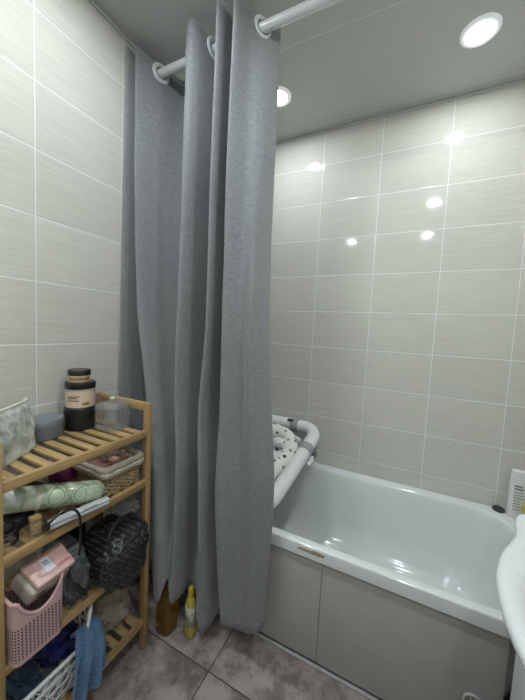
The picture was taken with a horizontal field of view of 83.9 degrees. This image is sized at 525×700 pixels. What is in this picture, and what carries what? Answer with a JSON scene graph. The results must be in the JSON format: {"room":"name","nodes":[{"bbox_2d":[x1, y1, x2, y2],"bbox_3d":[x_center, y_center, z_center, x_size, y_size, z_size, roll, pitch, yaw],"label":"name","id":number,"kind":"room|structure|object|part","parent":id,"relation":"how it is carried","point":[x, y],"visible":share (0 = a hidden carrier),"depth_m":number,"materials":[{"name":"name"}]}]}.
{"room":"bathroom","nodes":[
{"label":"bathroom","id":0,"kind":"room"},
{"bbox_2d":[0,0,134,628],"bbox_3d":[-0.907,-0.052,0.855,0.100,2.473,2.780,5,5,26],"label":"wall","id":1,"kind":"structure","parent":0,"point":[63,64],"depth_m":1.04,"materials":[{"name":"tile"}]},
{"bbox_2d":[88,0,134,49],"bbox_3d":[-0.800,-1.274,0.740,0.008,0.012,2.772,5,5,26],"label":"trim","id":2,"kind":"structure","parent":1,"relation":"attached to","point":[92,2],"depth_m":1.15,"materials":[{"name":"white plastic"}]},
{"bbox_2d":[157,0,341,78],"bbox_3d":[0.247,-1.160,0.951,1.719,0.052,0.052,5,5,26],"label":"curtain rod","id":3,"kind":"object","parent":1,"relation":"attached to","point":[301,10],"visible":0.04,"depth_m":1.03,"materials":[{"name":"white metal"}]},
{"bbox_2d":[116,0,280,633],"bbox_3d":[-0.262,-0.057,1.197,0.727,2.367,0.304,5,5,29],"label":"shower curtain","id":4,"kind":"object","parent":3,"relation":"hanging from","point":[200,150],"visible":0.97,"depth_m":1.14,"materials":[{"name":"grey fabric"}]},
{"bbox_2d":[67,570,510,699],"bbox_3d":[-0.153,1.298,0.551,1.960,0.100,3.020,5,5,26],"label":"floor","id":5,"kind":"structure","parent":0,"point":[221,662],"depth_m":1.10,"materials":[{"name":"tile"}]},
{"bbox_2d":[0,392,151,699],"bbox_3d":[-0.677,0.693,0.986,0.298,0.992,0.477,5,5,26],"label":"storage rack","id":6,"kind":"object","parent":5,"relation":"on","point":[9,554],"visible":0.48,"depth_m":0.93,"materials":[{"name":"brown wood"}]},
{"bbox_3d":[-0.655,0.711,0.722,0.026,0.988,0.020,5,5,26],"label":"post","id":7,"kind":"part","parent":6,"relation":"part of","materials":[{"name":"brown wood"}]},
{"bbox_3d":[-0.808,0.779,1.055,0.015,0.026,0.437,5,5,26],"label":"rail","id":8,"kind":"part","parent":6,"relation":"part of","materials":[{"name":"brown wood"}]},
{"bbox_2d":[3,522,18,545],"bbox_3d":[-0.677,0.485,0.766,0.075,0.038,0.055,5,5,26],"label":"power cable","id":9,"kind":"object","parent":6,"relation":"on","point":[15,531],"visible":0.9,"depth_m":0.76,"materials":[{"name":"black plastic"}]},
{"bbox_2d":[0,398,35,468],"bbox_3d":[-0.718,0.231,0.818,0.067,0.148,0.193,2,4,-10],"label":"pouch","id":10,"kind":"object","parent":6,"relation":"on","point":[17,424],"visible":1,"depth_m":0.83,"materials":[{"name":"white fabric"}]},
{"bbox_3d":[-0.716,0.167,0.810,0.011,0.010,0.186,2,4,-10],"label":"zip rail","id":11,"kind":"part","parent":10,"relation":"part of","materials":[{"name":"white plastic"}]},
{"bbox_2d":[3,511,34,534],"bbox_3d":[-0.725,0.470,0.825,0.136,0.053,0.122,5,5,26],"label":"bag","id":12,"kind":"object","parent":6,"relation":"on","point":[21,518],"visible":0.4,"depth_m":0.80,"materials":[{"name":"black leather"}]},
{"bbox_2d":[4,554,64,667],"bbox_3d":[-0.641,0.704,0.798,0.137,0.176,0.128,5,5,26],"label":"basket","id":13,"kind":"object","parent":6,"relation":"on","point":[28,628],"visible":0.64,"depth_m":0.76,"materials":[{"name":"plastic"}]},
{"bbox_2d":[10,542,74,604],"bbox_3d":[-0.605,0.615,0.808,0.089,0.077,0.122,5,5,26],"label":"pack","id":14,"kind":"object","parent":13,"relation":"in","point":[42,573],"visible":1,"depth_m":0.79,"materials":[{"name":"plastic"}]},
{"bbox_2d":[28,513,41,536],"bbox_3d":[-0.624,0.479,0.800,0.024,0.050,0.028,6,5,36],"label":"brush","id":15,"kind":"object","parent":6,"relation":"on","point":[34,520],"visible":0.98,"depth_m":0.79,"materials":[{"name":"brown wood"}]},
{"bbox_2d":[23,480,59,485],"bbox_3d":[-0.710,0.452,0.952,0.120,0.072,0.129,3,4,6],"label":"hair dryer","id":16,"kind":"object","parent":6,"relation":"on","point":[54,481],"visible":0.12,"depth_m":0.93,"materials":[{"name":"black plastic"}]},
{"bbox_2d":[33,413,63,441],"bbox_3d":[-0.738,0.261,0.992,0.101,0.062,0.121,2,4,-6],"label":"tin box","id":17,"kind":"object","parent":6,"relation":"on","point":[49,426],"visible":0.69,"depth_m":0.96,"materials":[{"name":"grey metal"}]},
{"bbox_3d":[-0.737,0.240,0.990,0.101,0.020,0.121,2,4,-6],"label":"lid","id":18,"kind":"part","parent":17,"relation":"part of","materials":[{"name":"grey metal"}]},
{"bbox_2d":[4,584,95,615],"bbox_3d":[-0.683,0.783,0.993,0.272,0.010,0.414,5,5,26],"label":"slatted shelf","id":19,"kind":"object","parent":6,"relation":"attached to","point":[80,604],"depth_m":0.92,"materials":[{"name":"brown wood"}]},
{"bbox_2d":[3,480,104,514],"bbox_3d":[-0.611,0.430,0.864,0.064,0.123,0.269,7,6,43],"label":"pack","id":20,"kind":"object","parent":6,"relation":"on","point":[53,495],"visible":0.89,"depth_m":0.83,"materials":[{"name":"green plastic"}]},
{"bbox_3d":[-0.556,0.800,0.932,0.015,0.026,0.437,5,5,26],"label":"rail","id":21,"kind":"part","parent":6,"relation":"part of","materials":[{"name":"brown wood"}]},
{"bbox_2d":[22,594,92,699],"bbox_3d":[-0.711,0.946,0.913,0.253,0.232,0.246,5,5,26],"label":"laundry basket","id":22,"kind":"object","parent":6,"relation":"on","point":[57,681],"visible":0.26,"depth_m":0.90,"materials":[{"name":"white plastic"}]},
{"bbox_2d":[5,658,42,699],"bbox_3d":[-0.745,0.992,0.876,0.186,0.128,0.109,5,5,26],"label":"jeans","id":23,"kind":"object","parent":22,"relation":"in","point":[22,680],"visible":0.5,"depth_m":0.85,"materials":[{"name":"fabric"}]},
{"bbox_2d":[31,620,78,668],"bbox_3d":[-0.696,0.943,0.961,0.190,0.119,0.125,5,5,26],"label":"garment","id":24,"kind":"object","parent":22,"relation":"in","point":[61,646],"visible":0.49,"depth_m":0.92,"materials":[{"name":"fabric"}]},
{"bbox_2d":[70,615,105,699],"bbox_3d":[-0.568,1.000,0.915,0.103,0.232,0.136,5,5,26],"label":"denim shirt","id":25,"kind":"object","parent":22,"relation":"hanging from","point":[90,645],"visible":0.97,"depth_m":0.92,"materials":[{"name":"blue fabric"}]},
{"bbox_2d":[48,467,77,482],"bbox_3d":[-0.694,0.440,1.075,0.060,0.075,0.156,6,5,41],"label":"brush","id":26,"kind":"object","parent":6,"relation":"on","point":[68,474],"visible":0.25,"depth_m":1.03,"materials":[{"name":"plastic"}]},
{"bbox_2d":[41,534,92,606],"bbox_3d":[-0.633,0.694,0.936,0.187,0.176,0.101,5,5,26],"label":"bag","id":27,"kind":"object","parent":6,"relation":"on","point":[76,583],"visible":0.53,"depth_m":0.91,"materials":[{"name":"grey fabric"}]},
{"bbox_2d":[55,505,85,539],"bbox_3d":[-0.702,0.659,1.056,0.103,0.221,0.090,5,5,26],"label":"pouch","id":28,"kind":"object","parent":6,"relation":"on","point":[74,532],"visible":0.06,"depth_m":1.03,"materials":[{"name":"black fabric"}]},
{"bbox_2d":[2,419,139,480],"bbox_3d":[-0.659,0.305,0.959,0.272,0.010,0.414,5,5,26],"label":"slatted shelf","id":29,"kind":"object","parent":6,"relation":"attached to","point":[27,473],"depth_m":0.91,"materials":[{"name":"brown wood"}]},
{"bbox_2d":[3,476,139,554],"bbox_3d":[-0.668,0.496,0.973,0.272,0.010,0.414,5,5,26],"label":"slatted shelf","id":30,"kind":"object","parent":6,"relation":"attached to","point":[31,544],"depth_m":0.84,"materials":[{"name":"brown wood"}]},
{"bbox_3d":[-0.542,0.513,0.912,0.015,0.026,0.437,5,5,26],"label":"rail","id":31,"kind":"part","parent":6,"relation":"part of","materials":[{"name":"brown wood"}]},
{"bbox_3d":[-0.532,0.322,0.898,0.015,0.026,0.437,5,5,26],"label":"rail","id":32,"kind":"part","parent":6,"relation":"part of","materials":[{"name":"brown wood"}]},
{"bbox_2d":[41,496,109,554],"bbox_3d":[-0.543,0.520,0.857,0.044,0.168,0.190,5,5,31],"label":"hair straightener","id":33,"kind":"object","parent":6,"relation":"on","point":[58,520],"visible":1,"depth_m":0.85,"materials":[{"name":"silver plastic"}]},
{"bbox_3d":[-0.556,0.523,0.814,0.029,0.168,0.102,6,5,38],"label":"cord","id":34,"kind":"part","parent":33,"relation":"part of","materials":[{"name":"black plastic"}]},
{"bbox_3d":[-0.543,0.478,0.870,0.024,0.013,0.165,5,2,31],"label":"arm","id":35,"kind":"part","parent":33,"relation":"part of","materials":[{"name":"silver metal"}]},
{"bbox_3d":[-0.544,0.488,0.870,0.024,0.013,0.165,5,2,31],"label":"arm","id":36,"kind":"part","parent":33,"relation":"part of","materials":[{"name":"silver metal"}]},
{"bbox_2d":[63,404,96,430],"bbox_3d":[-0.681,0.247,1.091,0.105,0.080,0.105,5,5,26],"label":"jar","id":37,"kind":"object","parent":6,"relation":"on","point":[84,418],"visible":0.69,"depth_m":1.05,"materials":[{"name":"black plastic"}]},
{"bbox_2d":[64,379,95,408],"bbox_3d":[-0.677,0.162,1.085,0.100,0.092,0.100,5,5,26],"label":"jar","id":38,"kind":"object","parent":37,"relation":"on","point":[77,395],"visible":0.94,"depth_m":1.05,"materials":[{"name":"white plastic"}]},
{"bbox_2d":[68,396,88,405],"bbox_3d":[-0.661,0.182,1.048,0.067,0.034,0.013,1,4,-23],"label":"label","id":39,"kind":"object","parent":38,"relation":"attached to","point":[72,400],"depth_m":1.04,"materials":[{"name":"beige paper"}]},
{"bbox_2d":[67,368,90,382],"bbox_3d":[-0.677,0.093,1.079,0.074,0.045,0.074,5,5,26],"label":"jar","id":40,"kind":"object","parent":38,"relation":"on","point":[75,375],"visible":1,"depth_m":1.05,"materials":[{"name":"black plastic"}]},
{"bbox_3d":[-0.676,0.081,1.078,0.074,0.020,0.074,5,5,26],"label":"lid","id":41,"kind":"part","parent":40,"relation":"part of","materials":[{"name":"black plastic"}]},
{"bbox_3d":[-0.675,0.127,1.083,0.100,0.022,0.100,5,5,26],"label":"lid","id":42,"kind":"part","parent":38,"relation":"part of","materials":[{"name":"black plastic"}]},
{"bbox_3d":[-0.680,0.221,1.089,0.105,0.027,0.105,5,5,26],"label":"lid","id":43,"kind":"part","parent":37,"relation":"part of","materials":[{"name":"black plastic"}]},
{"bbox_2d":[60,614,137,699],"bbox_3d":[-0.696,1.062,1.014,0.272,0.010,0.414,5,5,26],"label":"slatted shelf","id":44,"kind":"object","parent":6,"relation":"attached to","point":[126,635],"depth_m":1.08,"materials":[{"name":"brown wood"}]},
{"bbox_3d":[-0.699,0.671,1.251,0.026,0.988,0.020,5,5,26],"label":"post","id":45,"kind":"part","parent":6,"relation":"part of","materials":[{"name":"brown wood"}]},
{"bbox_2d":[76,582,129,633],"bbox_3d":[-0.628,0.968,1.135,0.268,0.160,0.148,5,5,26],"label":"bag","id":46,"kind":"object","parent":6,"relation":"on","point":[111,609],"visible":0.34,"depth_m":1.07,"materials":[{"name":"beige fabric"}]},
{"bbox_3d":[-0.570,1.079,0.952,0.015,0.026,0.437,5,5,26],"label":"rail","id":47,"kind":"part","parent":6,"relation":"part of","materials":[{"name":"brown wood"}]},
{"bbox_2d":[72,446,143,496],"bbox_3d":[-0.562,0.432,1.069,0.190,0.111,0.172,5,5,26],"label":"wicker basket","id":48,"kind":"object","parent":6,"relation":"on","point":[115,477],"visible":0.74,"depth_m":1.01,"materials":[{"name":"wicker"}]},
{"bbox_2d":[91,456,103,464],"bbox_3d":[-0.611,0.417,1.062,0.063,0.059,0.036,-1,6,-43],"label":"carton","id":49,"kind":"object","parent":48,"relation":"in","point":[98,459],"visible":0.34,"depth_m":1.06,"materials":[{"name":"pink cardboard"}]},
{"bbox_3d":[-0.561,0.412,1.067,0.186,0.024,0.168,5,5,26],"label":"lace trim","id":50,"kind":"part","parent":48,"relation":"part of","materials":[{"name":"white fabric"}]},
{"bbox_2d":[98,449,127,466],"bbox_3d":[-0.547,0.409,1.067,0.100,0.068,0.039,0,5,-37],"label":"carton","id":51,"kind":"object","parent":48,"relation":"in","point":[120,456],"visible":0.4,"depth_m":1.06,"materials":[{"name":"pink cardboard"}]},
{"bbox_2d":[78,511,148,593],"bbox_3d":[-0.534,0.691,1.041,0.227,0.242,0.204,5,5,26],"label":"handbag","id":52,"kind":"object","parent":6,"relation":"on","point":[115,546],"visible":0.89,"depth_m":0.98,"materials":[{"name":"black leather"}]},
{"bbox_3d":[-0.473,0.619,1.005,0.038,0.087,0.156,4,4,20],"label":"handle","id":53,"kind":"part","parent":52,"relation":"part of","materials":[{"name":"black leather"}]},
{"bbox_3d":[-0.553,0.204,1.157,0.246,0.030,0.018,5,5,26],"label":"rail","id":54,"kind":"part","parent":6,"relation":"part of","materials":[{"name":"brown wood"}]},
{"bbox_3d":[-0.455,0.691,1.132,0.026,0.988,0.020,5,5,26],"label":"post","id":55,"kind":"part","parent":6,"relation":"part of","materials":[{"name":"brown wood"}]},
{"bbox_2d":[156,580,177,635],"bbox_3d":[-0.405,1.050,1.236,0.077,0.272,0.084,5,5,26],"label":"bottle","id":56,"kind":"object","parent":5,"relation":"on","point":[166,612],"visible":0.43,"depth_m":1.21,"materials":[{"name":"brown"}]},
{"bbox_2d":[184,585,195,638],"bbox_3d":[-0.301,1.085,1.219,0.038,0.213,0.052,-1,6,-44],"label":"bottle","id":57,"kind":"object","parent":5,"relation":"on","point":[190,605],"visible":1,"depth_m":1.20,"materials":[{"name":"yellow plastic"}]},
{"bbox_2d":[271,460,515,697],"bbox_3d":[0.313,0.942,1.450,1.714,0.426,0.720,5,5,26],"label":"bathtub","id":58,"kind":"object","parent":5,"relation":"on","point":[438,551],"visible":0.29,"depth_m":1.48,"materials":[{"name":"ceramic"}]},
{"bbox_2d":[272,415,319,508],"bbox_3d":[-0.080,0.566,1.609,0.696,0.290,0.669,5,5,25],"label":"baby bath","id":59,"kind":"object","parent":58,"relation":"on","point":[309,435],"visible":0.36,"depth_m":1.55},
{"bbox_2d":[272,424,300,481],"bbox_3d":[-0.049,0.560,1.586,0.419,0.240,0.465,6,5,34],"label":"cushion","id":60,"kind":"object","parent":59,"relation":"in","point":[285,443],"visible":0.32,"depth_m":1.57,"materials":[{"name":"fabric"}]},
{"bbox_2d":[289,429,306,446],"bbox_3d":[-0.083,0.601,1.628,0.572,0.072,0.583,5,23,26],"label":"bowl","id":61,"kind":"object","parent":59,"relation":"on","point":[301,433],"depth_m":1.75,"materials":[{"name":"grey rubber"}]},
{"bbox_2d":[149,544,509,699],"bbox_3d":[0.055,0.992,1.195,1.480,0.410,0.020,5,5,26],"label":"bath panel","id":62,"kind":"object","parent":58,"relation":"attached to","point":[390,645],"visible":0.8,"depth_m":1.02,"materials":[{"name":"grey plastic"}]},
{"bbox_2d":[148,572,378,699],"bbox_3d":[0.039,1.205,1.203,1.484,0.010,0.011,5,5,26],"label":"trim","id":63,"kind":"structure","parent":62,"relation":"attached to","point":[327,673],"depth_m":1.12,"materials":[{"name":"white plastic"}]},
{"bbox_2d":[492,505,504,512],"bbox_3d":[1.136,0.765,1.405,0.050,0.015,0.050,5,5,26],"label":"drain stopper","id":64,"kind":"object","parent":58,"relation":"on","point":[499,509],"visible":1,"depth_m":1.40,"materials":[{"name":"grey metal"}]},
{"bbox_2d":[506,469,524,517],"bbox_3d":[1.189,0.668,1.359,0.068,0.220,0.045,5,5,26],"label":"shampoo bottle","id":65,"kind":"object","parent":58,"relation":"on","point":[516,489],"visible":0.88,"depth_m":1.35,"materials":[{"name":"white plastic"}]},
{"bbox_2d":[521,501,524,513],"bbox_3d":[1.180,0.713,1.295,0.044,0.138,0.044,5,5,26],"label":"bottle","id":66,"kind":"object","parent":58,"relation":"on","point":[523,504],"visible":0.39,"depth_m":1.30,"materials":[{"name":"yellow plastic"}]},
{"bbox_2d":[510,654,524,699],"bbox_3d":[0.579,0.904,0.397,0.321,0.778,0.490,5,5,26],"label":"vanity cabinet","id":67,"kind":"object","parent":5,"relation":"on","point":[518,682],"visible":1,"depth_m":0.64,"materials":[{"name":"white plastic"}]},
{"bbox_2d":[495,514,524,669],"bbox_3d":[0.567,0.476,0.382,0.401,0.073,0.781,5,5,26],"label":"washbasin","id":68,"kind":"object","parent":67,"relation":"in","point":[510,570],"visible":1,"depth_m":0.52,"materials":[{"name":"ceramic"}]},
{"bbox_2d":[93,0,524,141],"bbox_3d":[-0.027,-1.265,0.367,1.960,0.100,3.020,5,5,26],"label":"ceiling","id":69,"kind":"structure","parent":0,"point":[344,62],"depth_m":1.22,"materials":[{"name":"white paint"}]},
{"bbox_2d":[278,86,290,106],"bbox_3d":[0.080,-1.285,1.486,0.132,0.010,0.132,5,5,26],"label":"recessed light","id":70,"kind":"object","parent":69,"relation":"in","point":[283,100],"visible":0.53,"depth_m":1.47,"materials":[{"name":"white plastic"}]},
{"bbox_2d":[278,91,285,103],"bbox_3d":[0.080,-1.283,1.486,0.082,0.006,0.082,5,5,26],"label":"diffuser","id":71,"kind":"object","parent":70,"relation":"attached to","point":[281,94],"depth_m":1.48,"materials":[{"name":"white plastic"}]},
{"bbox_2d":[460,12,502,47],"bbox_3d":[0.837,-1.222,1.122,0.132,0.010,0.132,5,5,26],"label":"recessed light","id":72,"kind":"object","parent":69,"relation":"in","point":[480,30],"visible":1,"depth_m":1.11,"materials":[{"name":"white plastic"}]},
{"bbox_2d":[467,21,493,42],"bbox_3d":[0.837,-1.219,1.122,0.082,0.005,0.082,2,4,-6],"label":"diffuser","id":73,"kind":"object","parent":72,"relation":"attached to","point":[477,31],"depth_m":1.12,"materials":[{"name":"white plastic"}]},
{"bbox_2d":[270,83,524,509],"bbox_3d":[0.542,-0.045,1.751,1.920,2.473,0.100,5,5,26],"label":"wall","id":74,"kind":"structure","parent":0,"point":[397,274],"depth_m":1.56,"materials":[{"name":"tile"}]},
{"bbox_2d":[276,79,524,144],"bbox_3d":[0.579,-1.269,1.615,1.720,0.012,0.008,5,5,26],"label":"trim","id":75,"kind":"structure","parent":74,"relation":"attached to","point":[523,80],"depth_m":1.52,"materials":[{"name":"white plastic"}]}
]}

